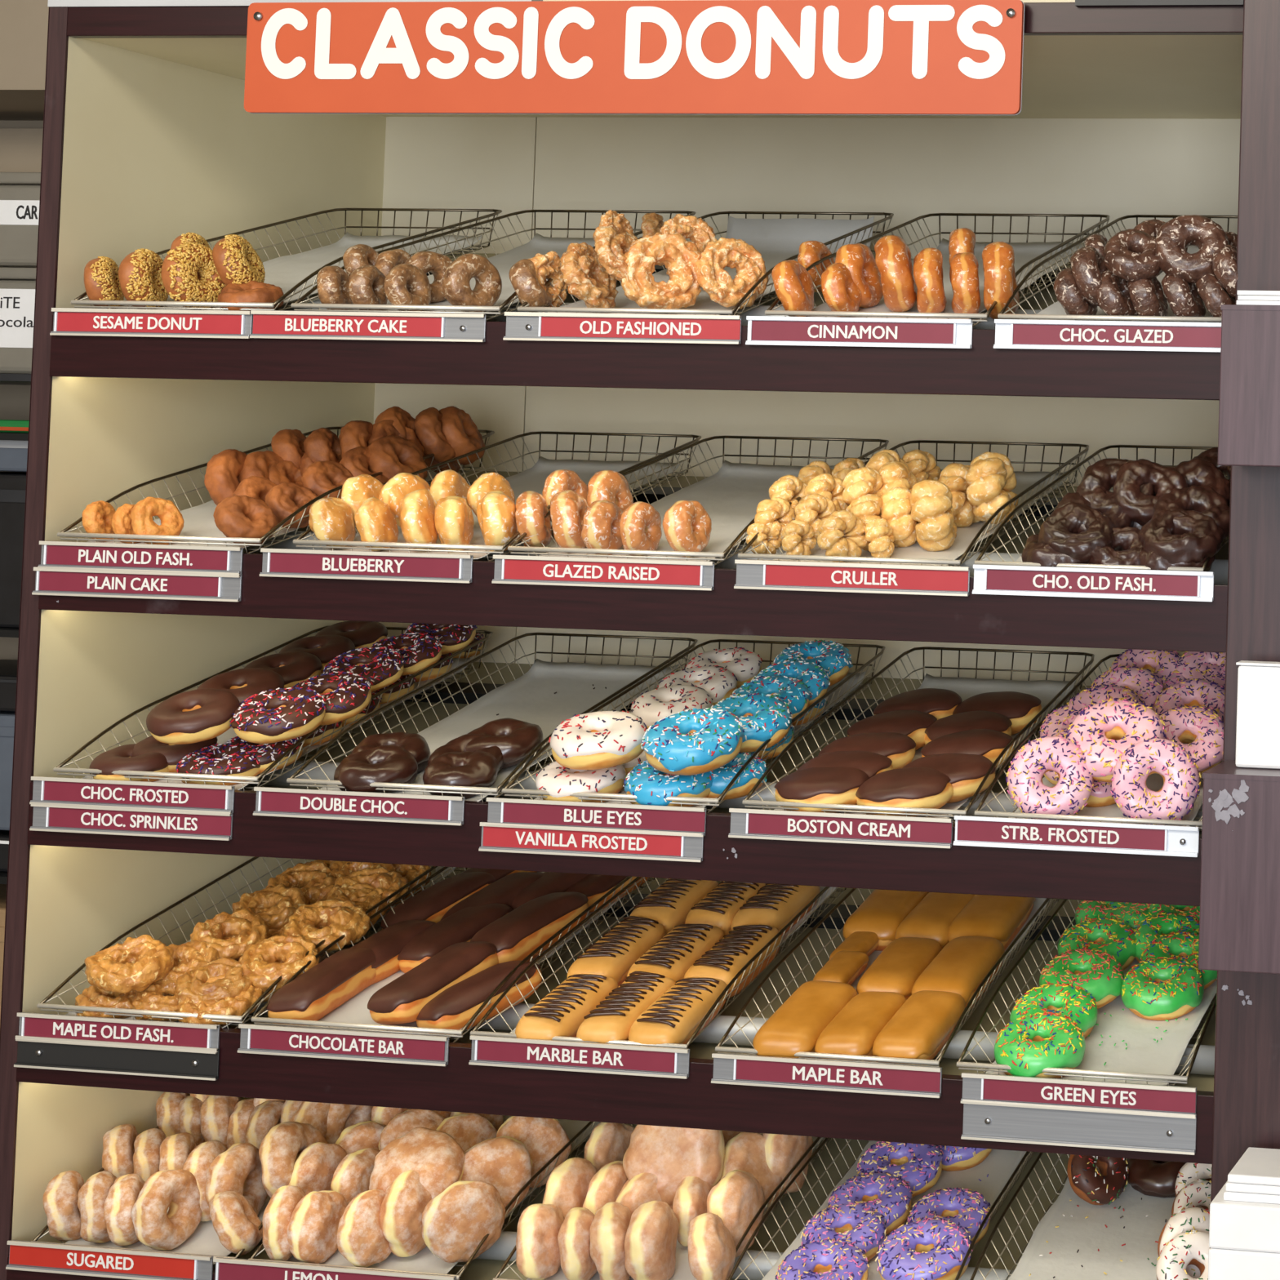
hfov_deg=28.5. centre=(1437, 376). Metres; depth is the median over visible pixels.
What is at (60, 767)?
wire basket
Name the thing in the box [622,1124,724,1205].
donut
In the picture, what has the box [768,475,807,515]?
cruller
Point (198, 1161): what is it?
donut
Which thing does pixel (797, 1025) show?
donut
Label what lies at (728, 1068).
label
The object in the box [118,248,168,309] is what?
donut
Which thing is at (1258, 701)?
paper stack
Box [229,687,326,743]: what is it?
donut
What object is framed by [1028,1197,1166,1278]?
crumbs
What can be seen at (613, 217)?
donut
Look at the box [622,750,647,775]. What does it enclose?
donut
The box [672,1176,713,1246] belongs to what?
donut
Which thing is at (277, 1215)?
donut
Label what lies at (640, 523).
donut
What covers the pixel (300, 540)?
wire basket
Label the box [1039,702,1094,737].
donut
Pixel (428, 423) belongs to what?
donut
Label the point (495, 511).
donut
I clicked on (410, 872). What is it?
donut
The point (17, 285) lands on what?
food container
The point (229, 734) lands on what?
liner
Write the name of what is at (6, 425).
serving tray
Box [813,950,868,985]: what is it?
donut
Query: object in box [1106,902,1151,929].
donut
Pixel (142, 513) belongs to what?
donut
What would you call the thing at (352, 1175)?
donut
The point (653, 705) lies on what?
donut
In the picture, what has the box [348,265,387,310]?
donut
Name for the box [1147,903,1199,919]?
donut
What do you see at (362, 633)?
donut
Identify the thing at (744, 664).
donut
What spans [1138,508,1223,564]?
donut
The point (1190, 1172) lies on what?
donut
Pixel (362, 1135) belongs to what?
donut
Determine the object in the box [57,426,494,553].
wire basket
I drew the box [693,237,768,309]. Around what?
donut
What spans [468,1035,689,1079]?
label
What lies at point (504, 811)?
label
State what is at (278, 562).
label
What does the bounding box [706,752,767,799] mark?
donut
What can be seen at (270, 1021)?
wire basket
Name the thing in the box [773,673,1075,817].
liner
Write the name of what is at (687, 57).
hanging sign
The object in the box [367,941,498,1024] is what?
donut
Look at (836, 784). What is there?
donut
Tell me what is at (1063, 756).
donut
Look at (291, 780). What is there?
wire basket
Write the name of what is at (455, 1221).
donut
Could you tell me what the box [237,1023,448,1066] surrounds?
label
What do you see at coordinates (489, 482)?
donut
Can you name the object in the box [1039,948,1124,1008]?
donut
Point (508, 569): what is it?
label
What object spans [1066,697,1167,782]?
donut
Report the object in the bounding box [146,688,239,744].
donut
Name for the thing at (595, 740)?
donut
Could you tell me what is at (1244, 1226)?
stack
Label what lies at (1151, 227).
donut
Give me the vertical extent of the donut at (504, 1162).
0.103 m
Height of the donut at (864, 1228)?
0.060 m
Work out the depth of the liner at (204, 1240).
2.78 m
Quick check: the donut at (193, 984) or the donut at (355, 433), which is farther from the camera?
the donut at (355, 433)
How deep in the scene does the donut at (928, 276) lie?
2.69 m
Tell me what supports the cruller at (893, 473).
on the liner at (965, 535)
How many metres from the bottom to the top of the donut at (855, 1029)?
0.063 m
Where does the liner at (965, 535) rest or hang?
in the wire basket at (742, 554)
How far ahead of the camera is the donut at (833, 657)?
3.06 m
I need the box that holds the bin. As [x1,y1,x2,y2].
[0,659,17,711]
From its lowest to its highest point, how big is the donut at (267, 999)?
0.051 m
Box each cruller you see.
[746,521,781,554]
[754,497,795,543]
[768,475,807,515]
[781,520,817,555]
[794,493,835,540]
[797,460,833,484]
[804,473,849,511]
[817,510,868,562]
[831,457,865,480]
[842,466,883,511]
[849,493,882,551]
[864,518,894,557]
[865,449,905,471]
[877,461,917,493]
[880,486,918,547]
[902,448,940,482]
[910,480,957,551]
[937,462,980,527]
[965,451,1018,524]
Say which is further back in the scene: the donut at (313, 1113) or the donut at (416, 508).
the donut at (313, 1113)
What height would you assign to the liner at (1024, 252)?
0.152 m
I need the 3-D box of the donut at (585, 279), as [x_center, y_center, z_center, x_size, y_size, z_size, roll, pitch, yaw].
[-1.034,-0.122,2.756,0.056,0.084,0.089,1,-2,0]
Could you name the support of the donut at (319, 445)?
on the donut at (305, 461)
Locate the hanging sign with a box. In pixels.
[244,0,1025,115]
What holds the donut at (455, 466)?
on the liner at (199, 520)
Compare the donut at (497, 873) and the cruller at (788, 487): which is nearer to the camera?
the cruller at (788, 487)
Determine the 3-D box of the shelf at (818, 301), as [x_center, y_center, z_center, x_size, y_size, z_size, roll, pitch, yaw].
[-0.925,-0.094,3.036,1.500,0.191,0.652,1,-2,8]
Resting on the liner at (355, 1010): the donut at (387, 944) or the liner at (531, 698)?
the donut at (387, 944)
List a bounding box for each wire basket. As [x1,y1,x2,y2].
[31,1097,262,1262]
[36,856,466,1029]
[53,625,493,790]
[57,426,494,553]
[70,208,502,311]
[248,1121,599,1279]
[251,866,654,1042]
[286,632,697,802]
[290,209,695,320]
[293,431,701,560]
[470,876,845,1048]
[493,1123,832,1279]
[501,639,885,812]
[507,435,888,565]
[517,211,893,315]
[715,888,1058,1066]
[727,1137,1035,1279]
[737,440,1088,566]
[742,646,1094,824]
[764,213,1109,327]
[956,899,1216,1085]
[969,1152,1198,1279]
[974,444,1229,571]
[974,653,1202,829]
[997,214,1237,322]
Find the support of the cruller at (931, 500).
on the liner at (965, 535)
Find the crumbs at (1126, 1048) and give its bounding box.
[1088,1008,1187,1078]
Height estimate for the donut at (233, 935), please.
0.052 m
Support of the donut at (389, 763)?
on the liner at (531, 698)
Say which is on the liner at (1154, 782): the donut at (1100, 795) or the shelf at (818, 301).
the donut at (1100, 795)
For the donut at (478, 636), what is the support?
on the liner at (229, 734)
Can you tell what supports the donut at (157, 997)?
on the liner at (433, 871)
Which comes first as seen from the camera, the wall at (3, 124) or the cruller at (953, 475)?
the cruller at (953, 475)
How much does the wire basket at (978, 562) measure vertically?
0.162 m
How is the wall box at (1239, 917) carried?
attached to the display case at (1130, 107)
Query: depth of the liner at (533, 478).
3.19 m
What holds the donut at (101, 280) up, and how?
on the liner at (285, 272)
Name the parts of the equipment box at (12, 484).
trim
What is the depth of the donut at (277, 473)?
2.98 m
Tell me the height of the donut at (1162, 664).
0.080 m
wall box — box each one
[1198,760,1279,973]
[1217,304,1279,466]
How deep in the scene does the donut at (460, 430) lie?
3.15 m
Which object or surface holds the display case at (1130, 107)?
on the floor
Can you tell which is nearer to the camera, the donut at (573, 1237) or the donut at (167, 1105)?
the donut at (573, 1237)
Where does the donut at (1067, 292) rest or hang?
on the liner at (1055, 308)
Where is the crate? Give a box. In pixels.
[0,711,15,830]
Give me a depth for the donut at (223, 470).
2.91 m
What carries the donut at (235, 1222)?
on the liner at (204, 1240)
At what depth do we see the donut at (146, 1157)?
2.87 m
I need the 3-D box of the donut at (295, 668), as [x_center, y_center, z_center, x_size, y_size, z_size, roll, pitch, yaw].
[-1.550,0.398,3.031,0.097,0.054,0.096,3,-2,-28]
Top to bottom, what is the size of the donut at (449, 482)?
0.067 m
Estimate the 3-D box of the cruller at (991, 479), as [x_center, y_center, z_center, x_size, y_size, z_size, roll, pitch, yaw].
[-0.558,0.140,2.833,0.058,0.090,0.092,1,-2,4]
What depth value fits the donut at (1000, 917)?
2.97 m
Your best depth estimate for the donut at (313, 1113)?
2.93 m
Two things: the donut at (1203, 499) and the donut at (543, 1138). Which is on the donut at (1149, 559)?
the donut at (1203, 499)
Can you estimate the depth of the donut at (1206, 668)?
2.97 m
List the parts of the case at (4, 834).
trim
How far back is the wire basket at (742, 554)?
2.80 m
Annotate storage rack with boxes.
[0,128,43,884]
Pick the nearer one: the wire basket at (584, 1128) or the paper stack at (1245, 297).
the paper stack at (1245, 297)
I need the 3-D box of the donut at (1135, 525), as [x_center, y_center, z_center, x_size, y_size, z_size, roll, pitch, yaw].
[-0.354,0.170,2.738,0.093,0.059,0.084,2,-2,-8]
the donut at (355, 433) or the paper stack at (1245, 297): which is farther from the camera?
the donut at (355, 433)
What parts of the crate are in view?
trim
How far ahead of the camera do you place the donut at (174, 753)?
2.82 m
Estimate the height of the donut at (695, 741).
0.072 m
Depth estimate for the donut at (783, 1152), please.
2.87 m
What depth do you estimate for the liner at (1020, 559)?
2.70 m
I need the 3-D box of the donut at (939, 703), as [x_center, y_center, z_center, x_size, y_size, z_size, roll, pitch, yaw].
[-0.682,0.440,2.969,0.114,0.056,0.096,1,-2,3]
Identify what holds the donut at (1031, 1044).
on the liner at (1143, 1054)
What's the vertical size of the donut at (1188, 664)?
0.077 m
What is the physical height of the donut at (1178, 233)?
0.081 m
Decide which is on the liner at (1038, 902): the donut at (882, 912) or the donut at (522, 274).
the donut at (882, 912)
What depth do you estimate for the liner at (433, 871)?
3.11 m
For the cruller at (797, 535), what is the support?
on the liner at (965, 535)
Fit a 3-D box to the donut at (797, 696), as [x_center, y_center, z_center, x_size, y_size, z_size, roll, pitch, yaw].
[-0.861,0.420,2.910,0.102,0.063,0.100,1,-2,-3]
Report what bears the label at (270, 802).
attached to the display case at (1130, 107)
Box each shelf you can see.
[213,1124,1070,1279]
[224,866,1216,1091]
[239,662,1201,835]
[294,470,1229,559]
[306,253,1071,309]
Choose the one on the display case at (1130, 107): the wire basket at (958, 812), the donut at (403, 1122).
the wire basket at (958, 812)
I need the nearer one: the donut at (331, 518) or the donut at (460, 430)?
the donut at (331, 518)
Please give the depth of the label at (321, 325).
2.73 m
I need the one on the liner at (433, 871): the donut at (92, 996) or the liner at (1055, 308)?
the donut at (92, 996)
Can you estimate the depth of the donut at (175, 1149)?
2.86 m
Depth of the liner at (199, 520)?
2.90 m
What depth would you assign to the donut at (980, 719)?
2.86 m
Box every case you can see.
[0,0,1279,1279]
[0,830,9,871]
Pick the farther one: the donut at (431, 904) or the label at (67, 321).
the donut at (431, 904)
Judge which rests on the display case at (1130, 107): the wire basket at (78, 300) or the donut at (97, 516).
the wire basket at (78, 300)
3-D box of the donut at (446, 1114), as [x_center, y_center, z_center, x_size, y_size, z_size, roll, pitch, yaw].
[-1.325,0.990,2.993,0.046,0.086,0.083,1,-2,2]
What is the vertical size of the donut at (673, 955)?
0.071 m
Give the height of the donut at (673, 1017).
0.070 m
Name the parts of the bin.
trim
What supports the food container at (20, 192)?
on the food container at (17, 285)
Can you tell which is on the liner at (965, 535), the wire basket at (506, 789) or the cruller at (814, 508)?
the cruller at (814, 508)
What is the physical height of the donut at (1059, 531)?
0.070 m
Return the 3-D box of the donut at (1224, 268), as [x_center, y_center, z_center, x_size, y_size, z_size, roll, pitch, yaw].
[-0.235,-0.120,2.615,0.049,0.063,0.067,0,-2,27]
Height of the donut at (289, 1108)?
0.081 m
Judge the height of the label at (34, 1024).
0.034 m
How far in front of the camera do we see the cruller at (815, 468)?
2.89 m
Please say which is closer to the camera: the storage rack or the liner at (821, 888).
the liner at (821, 888)
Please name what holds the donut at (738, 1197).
in the wire basket at (789, 1174)
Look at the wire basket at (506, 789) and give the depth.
2.89 m
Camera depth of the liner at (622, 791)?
3.10 m
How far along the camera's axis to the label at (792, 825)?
2.62 m
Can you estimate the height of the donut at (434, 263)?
0.066 m
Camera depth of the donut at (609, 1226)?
2.66 m
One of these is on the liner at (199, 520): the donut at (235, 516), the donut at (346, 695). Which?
the donut at (235, 516)
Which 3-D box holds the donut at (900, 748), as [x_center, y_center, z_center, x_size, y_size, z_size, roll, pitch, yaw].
[-0.706,0.472,2.800,0.114,0.056,0.099,1,-2,10]
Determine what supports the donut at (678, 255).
on the liner at (777, 240)
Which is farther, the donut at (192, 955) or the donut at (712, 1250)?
the donut at (192, 955)
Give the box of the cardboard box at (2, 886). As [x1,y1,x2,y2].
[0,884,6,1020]
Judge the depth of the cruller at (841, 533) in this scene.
2.68 m
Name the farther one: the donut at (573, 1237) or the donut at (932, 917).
the donut at (932, 917)
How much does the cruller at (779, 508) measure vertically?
0.058 m
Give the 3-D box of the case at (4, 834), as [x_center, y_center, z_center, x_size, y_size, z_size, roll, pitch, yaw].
[-2.455,0.810,3.937,0.350,0.060,0.254,1,-2,8]
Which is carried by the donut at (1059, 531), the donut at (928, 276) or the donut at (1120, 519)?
the donut at (1120, 519)
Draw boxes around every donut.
[42,1170,84,1241]
[75,985,135,1018]
[77,1170,116,1243]
[82,500,115,541]
[84,256,124,308]
[84,934,173,993]
[88,743,168,782]
[102,1123,138,1177]
[103,1173,145,1245]
[111,503,140,543]
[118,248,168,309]
[130,496,184,545]
[130,735,217,773]
[130,1169,201,1249]
[131,982,178,1022]
[133,956,188,992]
[133,1128,166,1182]
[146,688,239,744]
[155,1092,189,1137]
[159,941,219,985]
[159,1132,196,1171]
[160,242,226,307]
[170,231,210,249]
[173,956,253,1004]
[176,742,260,785]
[177,974,262,1025]
[179,1095,205,1146]
[182,1140,227,1221]
[185,935,235,943]
[190,908,268,961]
[190,1093,208,1102]
[197,667,284,704]
[200,1094,241,1148]
[204,448,247,505]
[204,1142,267,1216]
[208,1191,262,1255]
[212,234,265,285]
[213,495,278,546]
[217,280,284,311]
[219,736,302,773]
[226,1097,254,1147]
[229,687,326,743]
[231,883,306,929]
[233,475,277,502]
[237,450,295,483]
[237,934,319,994]
[244,651,322,688]
[244,1100,284,1149]
[253,1097,285,1106]
[254,907,284,935]
[258,1121,327,1197]
[261,962,284,1003]
[262,1185,306,1261]
[265,482,316,528]
[265,861,336,903]
[266,930,279,937]
[266,947,376,1026]
[267,458,302,486]
[271,429,306,467]
[279,635,355,673]
[280,1100,302,1123]
[283,897,370,953]
[286,1190,346,1263]
[288,1142,347,1194]
[290,1101,353,1137]
[291,671,371,725]
[299,450,337,476]
[300,882,334,904]
[302,460,354,498]
[302,720,342,746]
[303,427,342,462]
[305,859,334,867]
[308,497,355,549]
[315,620,387,648]
[315,882,389,928]
[316,265,352,310]
[322,646,405,692]
[324,1103,373,1143]
[325,861,395,879]
[330,1147,380,1205]
[332,866,408,910]
[333,744,417,792]
[334,1120,386,1154]
[336,1189,391,1266]
[338,420,373,457]
[339,446,388,483]
[341,474,383,526]
[342,244,378,277]
[342,691,382,726]
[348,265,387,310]
[349,920,435,984]
[350,731,431,773]
[354,497,398,551]
[367,435,427,479]
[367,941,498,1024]
[368,419,423,457]
[368,1126,464,1199]
[370,1106,409,1125]
[371,632,442,675]
[373,248,411,277]
[374,406,424,455]
[374,674,417,703]
[378,472,430,527]
[378,1108,444,1151]
[379,1169,431,1257]
[380,871,495,929]
[383,263,431,311]
[391,863,431,899]
[397,903,512,973]
[399,488,438,549]
[404,251,453,302]
[404,622,477,654]
[413,407,455,462]
[413,653,453,682]
[416,960,542,1034]
[421,1180,505,1262]
[422,453,461,473]
[422,751,499,799]
[427,733,503,772]
[429,469,471,509]
[433,1110,451,1118]
[434,495,474,552]
[436,1113,497,1151]
[439,405,485,465]
[440,871,543,920]
[441,253,502,311]
[449,1111,503,1131]
[451,632,484,658]
[461,867,537,884]
[461,1136,533,1217]
[465,717,543,768]
[466,472,515,517]
[469,891,588,964]
[476,490,517,551]
[495,1115,571,1187]
[508,258,552,312]
[511,871,588,910]
[515,490,551,546]
[515,973,617,1039]
[515,1203,564,1279]
[527,250,567,306]
[535,760,626,802]
[542,469,587,522]
[542,1157,597,1219]
[548,710,647,769]
[550,489,588,548]
[557,1207,597,1279]
[560,242,617,307]
[564,874,649,912]
[566,915,666,986]
[576,971,675,1043]
[581,499,622,555]
[582,1160,627,1214]
[584,1121,634,1171]
[586,470,633,511]
[589,1201,631,1279]
[592,222,637,281]
[598,209,634,235]
[615,1172,672,1214]
[618,501,662,555]
[621,232,701,308]
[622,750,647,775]
[622,760,714,807]
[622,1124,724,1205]
[624,1200,679,1279]
[626,923,724,983]
[628,976,728,1044]
[629,878,718,933]
[630,684,712,728]
[640,212,663,266]
[640,707,744,775]
[657,665,737,706]
[659,213,717,252]
[662,500,711,557]
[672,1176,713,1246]
[684,646,762,688]
[684,881,765,935]
[684,924,782,998]
[687,1213,736,1279]
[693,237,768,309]
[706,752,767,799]
[706,1169,764,1257]
[711,693,792,752]
[717,1130,742,1182]
[720,1132,783,1207]
[729,675,811,723]
[731,883,819,936]
[742,724,795,759]
[752,659,830,706]
[752,980,857,1057]
[762,1133,813,1194]
[771,259,813,316]
[773,639,853,686]
[774,766,869,813]
[774,1239,869,1279]
[791,697,827,725]
[796,751,893,777]
[797,240,834,292]
[800,1201,886,1261]
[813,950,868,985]
[814,991,906,1061]
[818,732,915,768]
[821,262,862,316]
[827,1172,912,1234]
[829,931,879,959]
[834,243,883,307]
[842,888,928,951]
[846,710,937,750]
[855,766,953,817]
[856,937,941,999]
[856,1141,942,1197]
[872,990,964,1065]
[873,688,962,719]
[874,235,917,311]
[875,1217,973,1279]
[894,892,974,950]
[902,753,995,803]
[907,1187,990,1244]
[911,936,1004,1008]
[913,247,946,312]
[920,728,1013,768]
[924,710,1012,745]
[936,1145,991,1171]
[948,227,975,265]
[948,894,1035,950]
[949,252,980,313]
[952,691,1041,734]
[982,241,1019,319]
[993,1011,1085,1078]
[1005,735,1093,820]
[1009,982,1097,1038]
[1021,533,1088,567]
[1038,502,1114,561]
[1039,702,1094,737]
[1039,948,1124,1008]
[1044,728,1067,785]
[1053,267,1097,320]
[1056,490,1133,533]
[1057,917,1137,969]
[1066,684,1142,740]
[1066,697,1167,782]
[1066,1154,1128,1205]
[1070,246,1106,306]
[1075,457,1155,513]
[1075,900,1148,924]
[1084,233,1107,256]
[1084,778,1115,807]
[1088,526,1142,565]
[1091,665,1163,709]
[1095,269,1137,321]
[1103,228,1163,281]
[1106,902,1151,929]
[1109,648,1180,686]
[1110,736,1200,825]
[1112,458,1187,526]
[1120,956,1204,1020]
[1126,1158,1186,1197]
[1127,277,1168,321]
[1132,493,1155,529]
[1133,218,1187,251]
[1133,912,1199,963]
[1137,548,1214,571]
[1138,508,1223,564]
[1139,932,1217,989]
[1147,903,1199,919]
[1151,484,1229,539]
[1152,678,1224,743]
[1155,214,1229,283]
[1155,457,1230,505]
[1155,1229,1209,1279]
[1157,1207,1209,1278]
[1159,705,1223,777]
[1160,274,1206,322]
[1163,662,1225,690]
[1171,1178,1211,1214]
[1174,651,1226,682]
[1174,1162,1211,1208]
[1191,447,1231,507]
[1195,273,1235,316]
[1212,244,1238,298]
[1224,231,1237,248]
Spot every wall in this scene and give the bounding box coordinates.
[0,0,48,120]
[0,120,43,128]
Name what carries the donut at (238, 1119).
on the liner at (204, 1240)
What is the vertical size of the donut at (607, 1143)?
0.088 m
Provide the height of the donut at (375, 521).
0.066 m
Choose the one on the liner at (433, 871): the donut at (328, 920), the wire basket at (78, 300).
the donut at (328, 920)
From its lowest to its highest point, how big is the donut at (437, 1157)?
0.097 m
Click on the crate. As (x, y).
(6, 717)
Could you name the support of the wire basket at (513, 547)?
on the display case at (1130, 107)
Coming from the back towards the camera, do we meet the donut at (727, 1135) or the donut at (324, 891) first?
the donut at (324, 891)
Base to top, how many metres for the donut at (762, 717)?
0.068 m
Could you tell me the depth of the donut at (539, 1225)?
2.68 m
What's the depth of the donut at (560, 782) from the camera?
2.70 m
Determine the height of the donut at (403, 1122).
0.086 m
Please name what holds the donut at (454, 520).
on the liner at (533, 478)
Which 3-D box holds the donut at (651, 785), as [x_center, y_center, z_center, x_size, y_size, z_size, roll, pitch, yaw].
[-0.921,0.487,2.713,0.108,0.061,0.104,1,-2,18]
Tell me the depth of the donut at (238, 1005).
2.75 m
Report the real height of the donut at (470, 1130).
0.080 m
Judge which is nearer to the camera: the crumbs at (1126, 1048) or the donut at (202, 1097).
the crumbs at (1126, 1048)
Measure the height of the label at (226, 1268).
0.034 m
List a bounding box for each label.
[5,1240,213,1279]
[13,1035,219,1080]
[15,1012,220,1053]
[29,776,235,813]
[29,804,233,840]
[31,567,242,601]
[37,541,243,574]
[49,307,253,338]
[213,1257,456,1279]
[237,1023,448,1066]
[249,310,486,342]
[253,786,465,825]
[259,548,473,582]
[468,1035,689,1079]
[478,822,703,862]
[484,797,706,836]
[491,555,715,590]
[503,311,742,344]
[711,1053,942,1097]
[728,808,952,848]
[733,559,969,595]
[745,315,973,348]
[953,815,1199,857]
[960,1072,1196,1118]
[960,1099,1196,1155]
[972,564,1213,601]
[993,319,1221,351]
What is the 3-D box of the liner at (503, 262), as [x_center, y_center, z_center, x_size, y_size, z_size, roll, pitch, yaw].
[-1.227,-0.138,2.995,0.220,0.153,0.492,1,-2,8]
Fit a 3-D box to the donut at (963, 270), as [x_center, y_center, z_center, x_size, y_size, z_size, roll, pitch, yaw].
[-0.567,-0.110,2.710,0.037,0.078,0.077,2,-2,-14]
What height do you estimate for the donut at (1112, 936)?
0.064 m
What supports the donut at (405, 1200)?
on the liner at (424, 1260)
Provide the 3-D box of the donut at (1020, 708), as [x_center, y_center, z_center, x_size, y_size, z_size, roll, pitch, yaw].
[-0.577,0.442,2.958,0.115,0.056,0.096,1,-2,11]
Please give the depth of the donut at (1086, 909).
2.98 m
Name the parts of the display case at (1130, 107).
panel, trim, panel, support rail, panel, support rail, support rail, rail, support rail, support rail, rail, rail, rail, panel, post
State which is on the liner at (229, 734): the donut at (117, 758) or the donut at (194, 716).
the donut at (117, 758)
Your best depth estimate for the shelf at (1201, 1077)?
2.95 m
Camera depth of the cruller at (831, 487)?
2.80 m
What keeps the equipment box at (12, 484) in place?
on the storage rack
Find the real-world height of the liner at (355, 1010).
0.127 m
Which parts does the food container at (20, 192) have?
lid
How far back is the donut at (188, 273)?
2.79 m
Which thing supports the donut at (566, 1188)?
in the wire basket at (789, 1174)
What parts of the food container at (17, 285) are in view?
lid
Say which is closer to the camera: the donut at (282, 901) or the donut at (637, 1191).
the donut at (637, 1191)
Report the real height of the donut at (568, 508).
0.077 m
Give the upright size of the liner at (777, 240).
0.181 m
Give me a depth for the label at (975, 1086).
2.57 m
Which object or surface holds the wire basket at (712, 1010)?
on the display case at (1130, 107)
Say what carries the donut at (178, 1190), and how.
on the liner at (204, 1240)
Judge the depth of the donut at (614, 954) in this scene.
2.88 m
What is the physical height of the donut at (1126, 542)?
0.056 m
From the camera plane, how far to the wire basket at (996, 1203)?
2.81 m
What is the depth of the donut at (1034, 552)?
2.61 m
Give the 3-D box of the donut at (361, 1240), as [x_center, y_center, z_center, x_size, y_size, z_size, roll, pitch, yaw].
[-1.290,1.029,2.735,0.050,0.088,0.090,1,-2,7]
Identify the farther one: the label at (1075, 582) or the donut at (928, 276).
the donut at (928, 276)
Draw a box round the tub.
[0,440,27,471]
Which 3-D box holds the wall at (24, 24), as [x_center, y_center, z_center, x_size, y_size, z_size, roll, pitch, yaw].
[-3.094,-1.053,4.178,2.850,1.110,0.350,1,-2,8]
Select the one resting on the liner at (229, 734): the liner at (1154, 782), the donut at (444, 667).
the donut at (444, 667)
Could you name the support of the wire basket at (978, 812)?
on the display case at (1130, 107)
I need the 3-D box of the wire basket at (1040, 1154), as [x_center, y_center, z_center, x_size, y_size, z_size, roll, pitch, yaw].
[-0.381,1.028,2.832,0.274,0.162,0.524,1,-2,8]
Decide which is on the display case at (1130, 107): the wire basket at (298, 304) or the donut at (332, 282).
the wire basket at (298, 304)
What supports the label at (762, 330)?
attached to the display case at (1130, 107)
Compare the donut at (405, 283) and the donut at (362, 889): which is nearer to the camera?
the donut at (405, 283)
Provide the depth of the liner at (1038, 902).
2.97 m
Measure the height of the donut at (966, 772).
0.055 m
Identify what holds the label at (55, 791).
attached to the display case at (1130, 107)
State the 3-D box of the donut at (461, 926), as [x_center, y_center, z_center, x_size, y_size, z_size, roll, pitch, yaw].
[-1.286,0.736,2.961,0.069,0.072,0.161,1,-2,20]
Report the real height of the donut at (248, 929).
0.060 m
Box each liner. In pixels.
[65,866,456,1028]
[65,1195,271,1265]
[81,655,474,790]
[87,464,466,549]
[98,232,484,310]
[286,1115,600,1274]
[289,871,621,1037]
[319,658,679,801]
[320,456,681,559]
[324,232,595,314]
[510,880,835,1033]
[526,1133,824,1279]
[533,671,866,807]
[538,459,835,561]
[547,215,874,315]
[749,897,1049,1062]
[762,1140,1026,1279]
[773,469,1067,565]
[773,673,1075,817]
[807,238,1084,319]
[985,957,1217,1085]
[1008,742,1222,826]
[1008,1158,1175,1279]
[1015,476,1228,561]
[1027,245,1213,322]
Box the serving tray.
[0,419,29,433]
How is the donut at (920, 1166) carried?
on the liner at (1000, 1165)
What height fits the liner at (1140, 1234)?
0.126 m
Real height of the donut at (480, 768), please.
0.054 m
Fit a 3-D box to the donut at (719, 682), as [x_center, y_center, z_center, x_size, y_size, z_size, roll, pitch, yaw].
[-0.975,0.412,2.978,0.099,0.058,0.098,2,-2,-24]
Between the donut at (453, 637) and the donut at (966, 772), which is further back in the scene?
the donut at (453, 637)
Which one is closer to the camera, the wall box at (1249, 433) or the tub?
the wall box at (1249, 433)
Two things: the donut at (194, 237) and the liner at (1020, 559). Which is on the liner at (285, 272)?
the donut at (194, 237)
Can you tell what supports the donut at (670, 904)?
on the liner at (821, 888)
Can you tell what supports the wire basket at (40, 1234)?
on the display case at (1130, 107)
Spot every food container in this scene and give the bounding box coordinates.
[0,172,40,267]
[0,266,36,373]
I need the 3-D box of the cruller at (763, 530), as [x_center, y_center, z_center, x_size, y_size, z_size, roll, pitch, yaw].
[-0.814,0.196,2.730,0.027,0.046,0.047,0,-2,25]
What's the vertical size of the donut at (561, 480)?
0.072 m
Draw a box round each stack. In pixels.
[1208,1146,1279,1279]
[1235,660,1279,768]
[1236,290,1279,305]
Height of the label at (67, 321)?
0.034 m
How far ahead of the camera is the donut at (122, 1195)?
2.75 m
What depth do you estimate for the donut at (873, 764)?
2.72 m
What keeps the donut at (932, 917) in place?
on the liner at (1038, 902)
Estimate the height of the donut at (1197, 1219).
0.087 m
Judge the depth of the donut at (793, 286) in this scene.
2.68 m
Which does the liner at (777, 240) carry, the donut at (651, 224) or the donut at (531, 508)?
the donut at (651, 224)
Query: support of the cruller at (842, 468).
on the liner at (965, 535)
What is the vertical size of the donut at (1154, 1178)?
0.058 m
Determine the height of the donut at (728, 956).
0.073 m
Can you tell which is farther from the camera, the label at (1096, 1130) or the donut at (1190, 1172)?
the donut at (1190, 1172)
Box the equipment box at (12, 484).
[0,471,26,627]
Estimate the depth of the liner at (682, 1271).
2.72 m
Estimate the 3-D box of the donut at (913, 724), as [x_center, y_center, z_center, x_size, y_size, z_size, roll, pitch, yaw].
[-0.697,0.456,2.892,0.107,0.055,0.099,0,-2,27]

